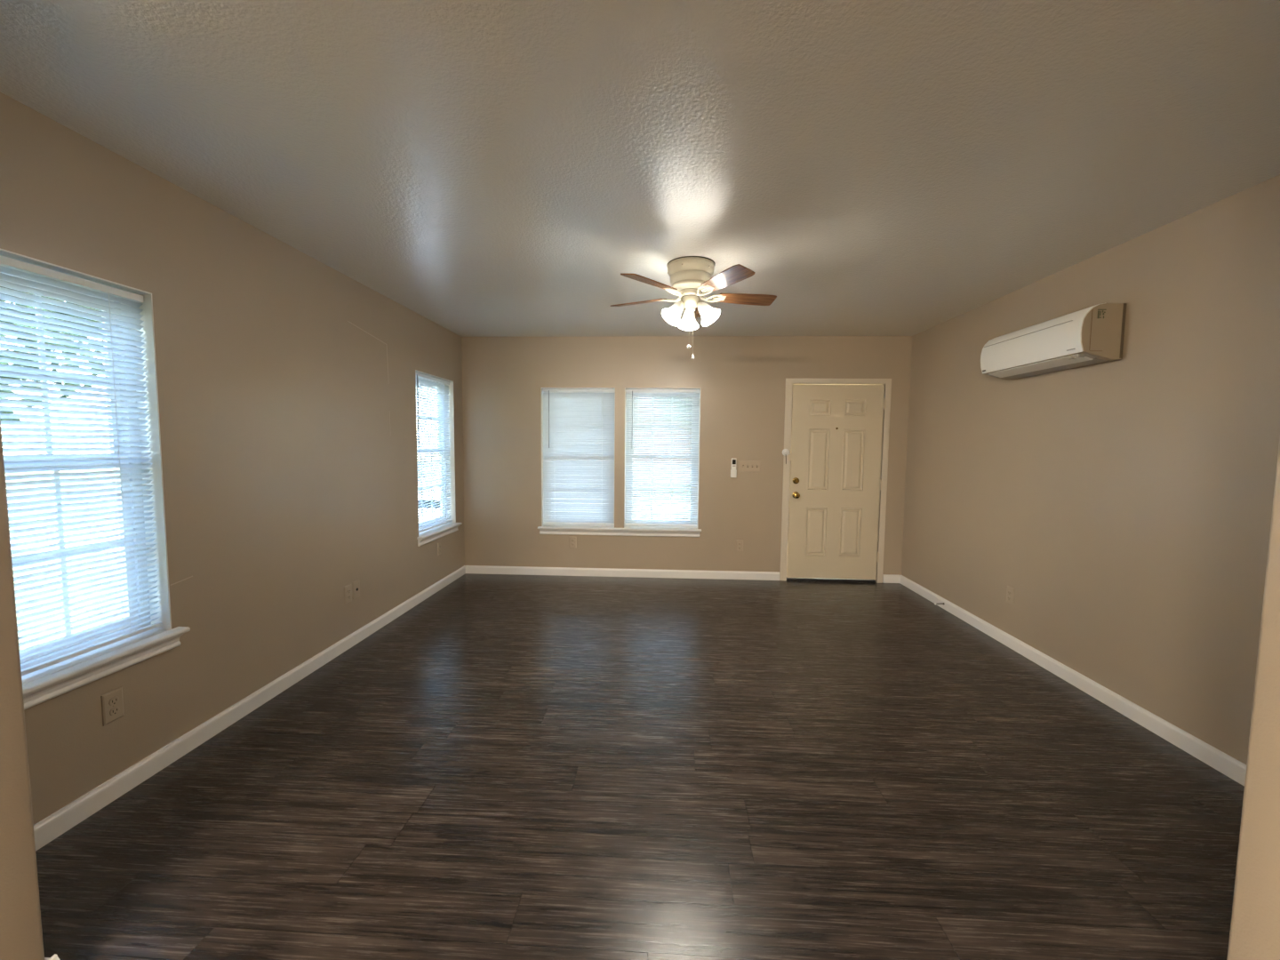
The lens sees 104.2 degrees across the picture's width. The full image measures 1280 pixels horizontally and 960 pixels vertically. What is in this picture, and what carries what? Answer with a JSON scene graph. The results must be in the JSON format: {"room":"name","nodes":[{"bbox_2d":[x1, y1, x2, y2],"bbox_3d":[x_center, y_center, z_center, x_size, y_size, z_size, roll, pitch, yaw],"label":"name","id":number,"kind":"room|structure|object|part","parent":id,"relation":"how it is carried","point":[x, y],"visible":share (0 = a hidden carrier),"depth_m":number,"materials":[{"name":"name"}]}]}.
{"room":"empty living room","nodes":[
{"label":"empty living room","id":0,"kind":"room"},
{"bbox_2d":[0,418,44,959],"bbox_3d":[-1.741,0.050,1.098,0.577,2.440,0.125,1,4,3],"label":"wall","id":1,"kind":"structure","parent":0,"point":[20,922],"depth_m":1.16,"materials":[{"name":"beige paint"}]},
{"bbox_2d":[48,953,59,959],"bbox_3d":[-1.456,1.229,1.168,0.014,0.083,0.153,1,4,3],"label":"baseboard","id":2,"kind":"structure","parent":1,"relation":"attached to","point":[54,956],"depth_m":1.24,"materials":[{"name":"white paint"}]},
{"bbox_2d":[0,91,464,824],"bbox_3d":[-2.101,0.049,1.058,0.141,2.440,8.200,1,4,3],"label":"wall","id":3,"kind":"structure","parent":0,"point":[286,387],"depth_m":2.42,"materials":[{"name":"beige paint"}]},
{"bbox_2d":[0,248,171,684],"bbox_3d":[-2.070,-0.034,1.686,0.139,1.396,0.766,1,4,3],"label":"window","id":4,"kind":"structure","parent":3,"relation":"in","point":[164,616],"depth_m":1.91,"materials":[{"name":"white paint"}]},
{"bbox_3d":[-2.122,-0.363,1.666,0.016,0.650,0.680,1,4,3],"label":"sash","id":5,"kind":"part","parent":4,"relation":"part of","materials":[{"name":"white plastic"}]},
{"bbox_3d":[-2.109,0.273,1.710,0.017,0.694,0.680,1,4,3],"label":"sash","id":6,"kind":"part","parent":4,"relation":"part of","materials":[{"name":"white plastic"}]},
{"bbox_2d":[0,255,162,675],"bbox_3d":[-2.036,-0.038,1.684,0.042,1.361,0.748,1,4,3],"label":"window blind","id":7,"kind":"object","parent":4,"relation":"attached to","point":[37,273],"visible":0.99,"depth_m":1.79,"materials":[{"name":"white plastic"}]},
{"bbox_3d":[-2.048,0.634,1.733,0.024,0.014,0.748,1,4,3],"label":"rail","id":8,"kind":"part","parent":7,"relation":"part of","materials":[{"name":"white plastic"}]},
{"bbox_3d":[-2.029,-0.049,1.929,0.031,1.333,0.002,1,4,3],"label":"ladder cord","id":9,"kind":"part","parent":7,"relation":"part of","materials":[{"name":"white fabric"}]},
{"bbox_2d":[22,626,190,710],"bbox_3d":[-1.980,0.700,1.734,0.052,0.081,0.822,1,4,3],"label":"trim","id":10,"kind":"structure","parent":3,"relation":"attached to","point":[36,692],"depth_m":1.81,"materials":[{"name":"white paint"}]},
{"bbox_2d":[100,686,124,726],"bbox_3d":[-1.996,0.857,1.887,0.010,0.117,0.072,1,4,3],"label":"wall outlet","id":11,"kind":"object","parent":3,"relation":"attached to","point":[112,702],"visible":1,"depth_m":1.88,"materials":[{"name":"beige paint"}]},
{"bbox_2d":[108,696,119,705],"bbox_3d":[-1.993,0.838,1.886,0.003,0.025,0.033,1,4,3],"label":"receptacle","id":12,"kind":"object","parent":11,"relation":"attached to","point":[112,700],"depth_m":1.89,"materials":[{"name":"brown plastic"}]},
{"bbox_2d":[109,706,119,715],"bbox_3d":[-1.993,0.877,1.889,0.003,0.025,0.033,1,4,3],"label":"receptacle","id":13,"kind":"object","parent":11,"relation":"attached to","point":[113,710],"depth_m":1.89,"materials":[{"name":"brown plastic"}]},
{"bbox_2d":[33,565,465,850],"bbox_3d":[-1.930,1.076,3.241,0.014,0.083,3.980,1,4,3],"label":"baseboard","id":14,"kind":"structure","parent":3,"relation":"attached to","point":[49,828],"depth_m":2.22,"materials":[{"name":"white paint"}]},
{"bbox_2d":[344,584,351,604],"bbox_3d":[-1.926,0.754,3.288,0.010,0.117,0.072,1,4,3],"label":"wall outlet","id":15,"kind":"object","parent":3,"relation":"attached to","point":[348,593],"visible":1,"depth_m":3.28,"materials":[{"name":"beige paint"}]},
{"bbox_2d":[352,579,359,599],"bbox_3d":[-1.921,0.742,3.376,0.011,0.117,0.072,1,4,3],"label":"cable plate","id":16,"kind":"object","parent":3,"relation":"attached to","point":[356,584],"visible":1,"depth_m":3.37,"materials":[{"name":"beige paint"}]},
{"bbox_2d":[415,369,455,536],"bbox_3d":[-1.926,-0.242,4.562,0.139,1.406,0.750,1,4,3],"label":"window","id":17,"kind":"structure","parent":3,"relation":"in","point":[452,463],"depth_m":4.86,"materials":[{"name":"white paint"}]},
{"bbox_3d":[-1.978,-0.575,4.541,0.016,0.655,0.664,1,4,3],"label":"sash","id":18,"kind":"part","parent":17,"relation":"part of","materials":[{"name":"white plastic"}]},
{"bbox_3d":[-1.965,0.067,4.586,0.017,0.699,0.664,1,4,3],"label":"sash","id":19,"kind":"part","parent":17,"relation":"part of","materials":[{"name":"white plastic"}]},
{"bbox_2d":[415,372,452,533],"bbox_3d":[-1.892,-0.247,4.560,0.042,1.371,0.732,1,4,3],"label":"window blind","id":20,"kind":"object","parent":17,"relation":"attached to","point":[420,388],"visible":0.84,"depth_m":4.55,"materials":[{"name":"white plastic"}]},
{"bbox_3d":[-1.909,-0.223,4.317,0.031,1.343,0.002,1,4,3],"label":"ladder cord","id":21,"kind":"part","parent":20,"relation":"part of","materials":[{"name":"white fabric"}]},
{"bbox_3d":[-1.904,0.430,4.609,0.024,0.014,0.732,1,4,3],"label":"rail","id":22,"kind":"part","parent":20,"relation":"part of","materials":[{"name":"white plastic"}]},
{"bbox_3d":[-1.885,-0.258,4.805,0.031,1.343,0.002,1,4,3],"label":"ladder cord","id":23,"kind":"part","parent":20,"relation":"part of","materials":[{"name":"white fabric"}]},
{"bbox_2d":[416,522,462,546],"bbox_3d":[-1.836,0.496,4.610,0.052,0.081,0.806,1,4,3],"label":"trim","id":24,"kind":"structure","parent":3,"relation":"attached to","point":[429,537],"depth_m":4.52,"materials":[{"name":"white paint"}]},
{"bbox_2d":[437,541,441,555],"bbox_3d":[-1.859,0.635,4.618,0.010,0.117,0.072,1,4,3],"label":"wall outlet","id":25,"kind":"object","parent":3,"relation":"attached to","point":[439,552],"visible":1,"depth_m":4.61,"materials":[{"name":"beige paint"}]},
{"bbox_2d":[35,573,1244,959],"bbox_3d":[0.186,1.356,1.036,4.746,0.120,8.480,1,4,3],"label":"floor","id":26,"kind":"structure","parent":0,"point":[508,766],"depth_m":1.89,"materials":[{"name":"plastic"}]},
{"bbox_2d":[0,0,1279,336],"bbox_3d":[0.211,-1.198,0.854,4.746,0.120,8.480,1,4,3],"label":"ceiling","id":27,"kind":"structure","parent":0,"point":[484,168],"depth_m":1.72,"materials":[{"name":"white paint"}]},
{"bbox_2d":[610,256,776,359],"bbox_3d":[0.316,-1.011,3.024,1.030,0.560,1.013,1,4,3],"label":"ceiling fan","id":28,"kind":"object","parent":27,"relation":"hanging from","point":[691,276],"visible":1,"depth_m":2.92,"materials":[{"name":"cream enameled metal"},{"name":"brown wood"},{"name":"frosted white glass"}]},
{"bbox_3d":[-0.005,-1.121,3.150,0.367,0.006,0.124,3,18,27],"label":"blade","id":29,"kind":"part","parent":28,"relation":"part of","materials":[{"name":"brown wood"}]},
{"bbox_3d":[0.059,-1.092,2.749,0.367,0.006,0.124,-4,19,-45],"label":"blade","id":30,"kind":"part","parent":28,"relation":"part of","materials":[{"name":"brown wood"}]},
{"bbox_3d":[0.213,-1.002,2.951,0.132,0.106,0.132,41,-16,-25],"label":"lamp shade","id":31,"kind":"part","parent":28,"relation":"part of","materials":[{"name":"beige glass"}]},
{"bbox_3d":[0.214,-1.003,2.952,0.052,0.080,0.052,41,-16,-25],"label":"bulb","id":32,"kind":"part","parent":28,"relation":"part of","materials":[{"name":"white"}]},
{"bbox_3d":[0.304,-1.012,3.104,0.132,0.106,0.132,1,42,1],"label":"lamp shade","id":33,"kind":"part","parent":28,"relation":"part of","materials":[{"name":"beige glass"}]},
{"bbox_3d":[0.314,-0.885,2.993,0.002,0.283,0.016,-2,5,-36],"label":"pull chain","id":34,"kind":"part","parent":28,"relation":"part of","materials":[{"name":"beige metal"}]},
{"bbox_3d":[0.357,-1.131,3.335,0.124,0.006,0.367,-12,2,10],"label":"blade","id":35,"kind":"part","parent":28,"relation":"part of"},
{"bbox_3d":[0.391,-1.000,2.949,0.132,0.106,0.132,-40,-17,27],"label":"lamp shade","id":36,"kind":"part","parent":28,"relation":"part of","materials":[{"name":"beige glass"}]},
{"bbox_3d":[0.462,-1.084,2.687,0.124,0.006,0.367,13,-2,-27],"label":"blade","id":37,"kind":"part","parent":28,"relation":"part of","materials":[{"name":"brown wood"}]},
{"bbox_3d":[0.646,-1.108,3.049,0.367,0.006,0.124,0,-9,-9],"label":"blade","id":38,"kind":"part","parent":28,"relation":"part of","materials":[{"name":"brown wood"}]},
{"bbox_2d":[461,336,911,575],"bbox_3d":[0.407,-0.216,5.100,4.746,2.440,0.140,1,4,3],"label":"wall","id":39,"kind":"structure","parent":0,"point":[740,380],"depth_m":5.03,"materials":[{"name":"beige paint"}]},
{"bbox_2d":[569,536,575,547],"bbox_3d":[-0.694,0.643,5.141,0.072,0.117,0.010,1,4,3],"label":"wall outlet","id":40,"kind":"object","parent":39,"relation":"attached to","point":[572,540],"visible":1,"depth_m":5.14,"materials":[{"name":"beige paint"}]},
{"bbox_2d":[541,387,615,527],"bbox_3d":[-0.632,-0.228,5.151,0.754,1.427,0.139,1,4,3],"label":"window","id":41,"kind":"structure","parent":39,"relation":"in","point":[542,502],"depth_m":5.14,"materials":[{"name":"white paint"}]},
{"bbox_2d":[542,389,614,525],"bbox_3d":[-0.633,-0.230,5.117,0.736,1.392,0.042,1,4,3],"label":"window blind","id":42,"kind":"object","parent":41,"relation":"attached to","point":[578,419],"visible":1,"depth_m":5.12,"materials":[{"name":"white plastic"}]},
{"bbox_3d":[-0.640,0.457,5.172,0.736,0.014,0.024,1,4,3],"label":"rail","id":43,"kind":"part","parent":42,"relation":"part of","materials":[{"name":"white plastic"}]},
{"bbox_2d":[537,526,701,536],"bbox_3d":[-0.214,0.533,5.088,1.670,0.081,0.052,1,4,3],"label":"trim","id":44,"kind":"structure","parent":39,"relation":"attached to","point":[543,530],"depth_m":5.09,"materials":[{"name":"white paint"}]},
{"bbox_2d":[465,565,779,580],"bbox_3d":[-0.202,0.957,5.136,3.248,0.083,0.014,1,4,3],"label":"baseboard","id":45,"kind":"structure","parent":39,"relation":"attached to","point":[469,569],"depth_m":5.13,"materials":[{"name":"white paint"}]},
{"bbox_2d":[624,387,700,528],"bbox_3d":[0.225,-0.217,5.109,0.758,1.427,0.139,1,4,3],"label":"window","id":46,"kind":"structure","parent":39,"relation":"in","point":[699,415],"depth_m":5.17,"materials":[{"name":"white paint"}]},
{"bbox_3d":[0.224,0.096,5.168,0.672,0.710,0.017,1,4,3],"label":"sash","id":47,"kind":"part","parent":46,"relation":"part of","materials":[{"name":"white plastic"}]},
{"bbox_2d":[624,389,699,527],"bbox_3d":[0.223,-0.219,5.075,0.740,1.392,0.042,1,4,3],"label":"window blind","id":48,"kind":"object","parent":46,"relation":"attached to","point":[690,409],"visible":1,"depth_m":5.08,"materials":[{"name":"white plastic"}]},
{"bbox_3d":[0.217,0.468,5.130,0.740,0.014,0.024,1,4,3],"label":"rail","id":49,"kind":"part","parent":48,"relation":"part of","materials":[{"name":"white plastic"}]},
{"bbox_3d":[0.468,-0.210,5.069,0.002,1.364,0.031,1,4,3],"label":"ladder cord","id":50,"kind":"part","parent":48,"relation":"part of","materials":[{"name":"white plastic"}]},
{"bbox_3d":[0.231,-0.558,5.140,0.672,0.665,0.016,1,4,3],"label":"sash","id":51,"kind":"part","parent":46,"relation":"part of","materials":[{"name":"white plastic"}]},
{"bbox_2d":[730,458,736,477],"bbox_3d":[0.940,-0.122,4.992,0.056,0.192,0.033,1,4,3],"label":"remote control","id":52,"kind":"object","parent":39,"relation":"attached to","point":[733,471],"visible":1,"depth_m":4.98,"materials":[{"name":"white plastic"}]},
{"bbox_2d":[736,540,743,551],"bbox_3d":[1.012,0.669,5.057,0.072,0.117,0.010,1,4,3],"label":"wall outlet","id":53,"kind":"object","parent":39,"relation":"attached to","point":[739,543],"visible":1,"depth_m":5.05,"materials":[{"name":"beige paint"}]},
{"bbox_2d":[739,460,760,471],"bbox_3d":[1.102,-0.138,4.988,0.205,0.109,0.025,1,4,3],"label":"switch plate","id":54,"kind":"object","parent":39,"relation":"attached to","point":[745,466],"visible":1,"depth_m":4.97,"materials":[{"name":"beige paint"}]},
{"bbox_2d":[779,378,891,583],"bbox_3d":[1.932,0.012,5.001,1.040,2.028,0.216,1,4,3],"label":"door","id":55,"kind":"structure","parent":39,"relation":"in","point":[836,431],"depth_m":4.96,"materials":[{"name":"beige paint"}]},
{"bbox_3d":[1.560,0.153,4.958,0.068,0.068,0.072,1,4,3],"label":"knob","id":56,"kind":"part","parent":55,"relation":"part of","materials":[{"name":"gold metal"}]},
{"bbox_2d":[882,574,900,583],"bbox_3d":[2.527,0.993,5.002,0.162,0.083,0.014,1,4,3],"label":"baseboard","id":57,"kind":"structure","parent":39,"relation":"attached to","point":[886,578],"depth_m":5.00,"materials":[{"name":"white paint"}]},
{"bbox_2d":[901,174,1279,764],"bbox_3d":[2.499,0.109,0.832,0.140,2.440,8.200,1,4,3],"label":"wall","id":58,"kind":"structure","parent":0,"point":[1125,504],"depth_m":2.54,"materials":[{"name":"beige paint"}]},
{"bbox_2d":[1006,585,1015,605],"bbox_3d":[2.542,0.794,3.421,0.010,0.117,0.072,1,4,3],"label":"wall outlet","id":59,"kind":"object","parent":58,"relation":"attached to","point":[1010,594],"visible":1,"depth_m":3.41,"materials":[{"name":"beige paint"}]},
{"bbox_2d":[980,303,1126,379],"bbox_3d":[2.439,-0.807,3.017,0.218,0.293,0.834,1,4,3],"label":"air conditioner","id":60,"kind":"object","parent":58,"relation":"attached to","point":[1094,334],"visible":1,"depth_m":2.78,"materials":[{"name":"beige plastic"}]},
{"bbox_2d":[1004,358,1109,378],"bbox_3d":[2.482,-0.667,3.016,0.068,0.014,0.730,1,4,3],"label":"grille","id":61,"kind":"object","parent":60,"relation":"attached to","point":[1091,361],"depth_m":2.94,"materials":[{"name":"grey plastic"}]},
{"bbox_2d":[1097,309,1106,318],"bbox_3d":[2.410,-0.868,2.598,0.042,0.048,0.001,1,4,3],"label":"print","id":62,"kind":"object","parent":60,"relation":"attached to","point":[1101,313],"depth_m":2.60,"materials":[{"name":"green"}]},
{"bbox_2d":[899,575,1246,785],"bbox_3d":[2.516,1.134,3.022,0.014,0.083,3.980,1,4,3],"label":"baseboard","id":63,"kind":"structure","parent":58,"relation":"attached to","point":[1217,759],"depth_m":2.65,"materials":[{"name":"white paint"}]},
{"bbox_2d":[1226,437,1279,959],"bbox_3d":[1.852,0.096,0.921,1.161,2.440,0.125,1,4,3],"label":"wall","id":64,"kind":"structure","parent":0,"point":[1254,934],"depth_m":1.01,"materials":[{"name":"beige paint"}]}
]}

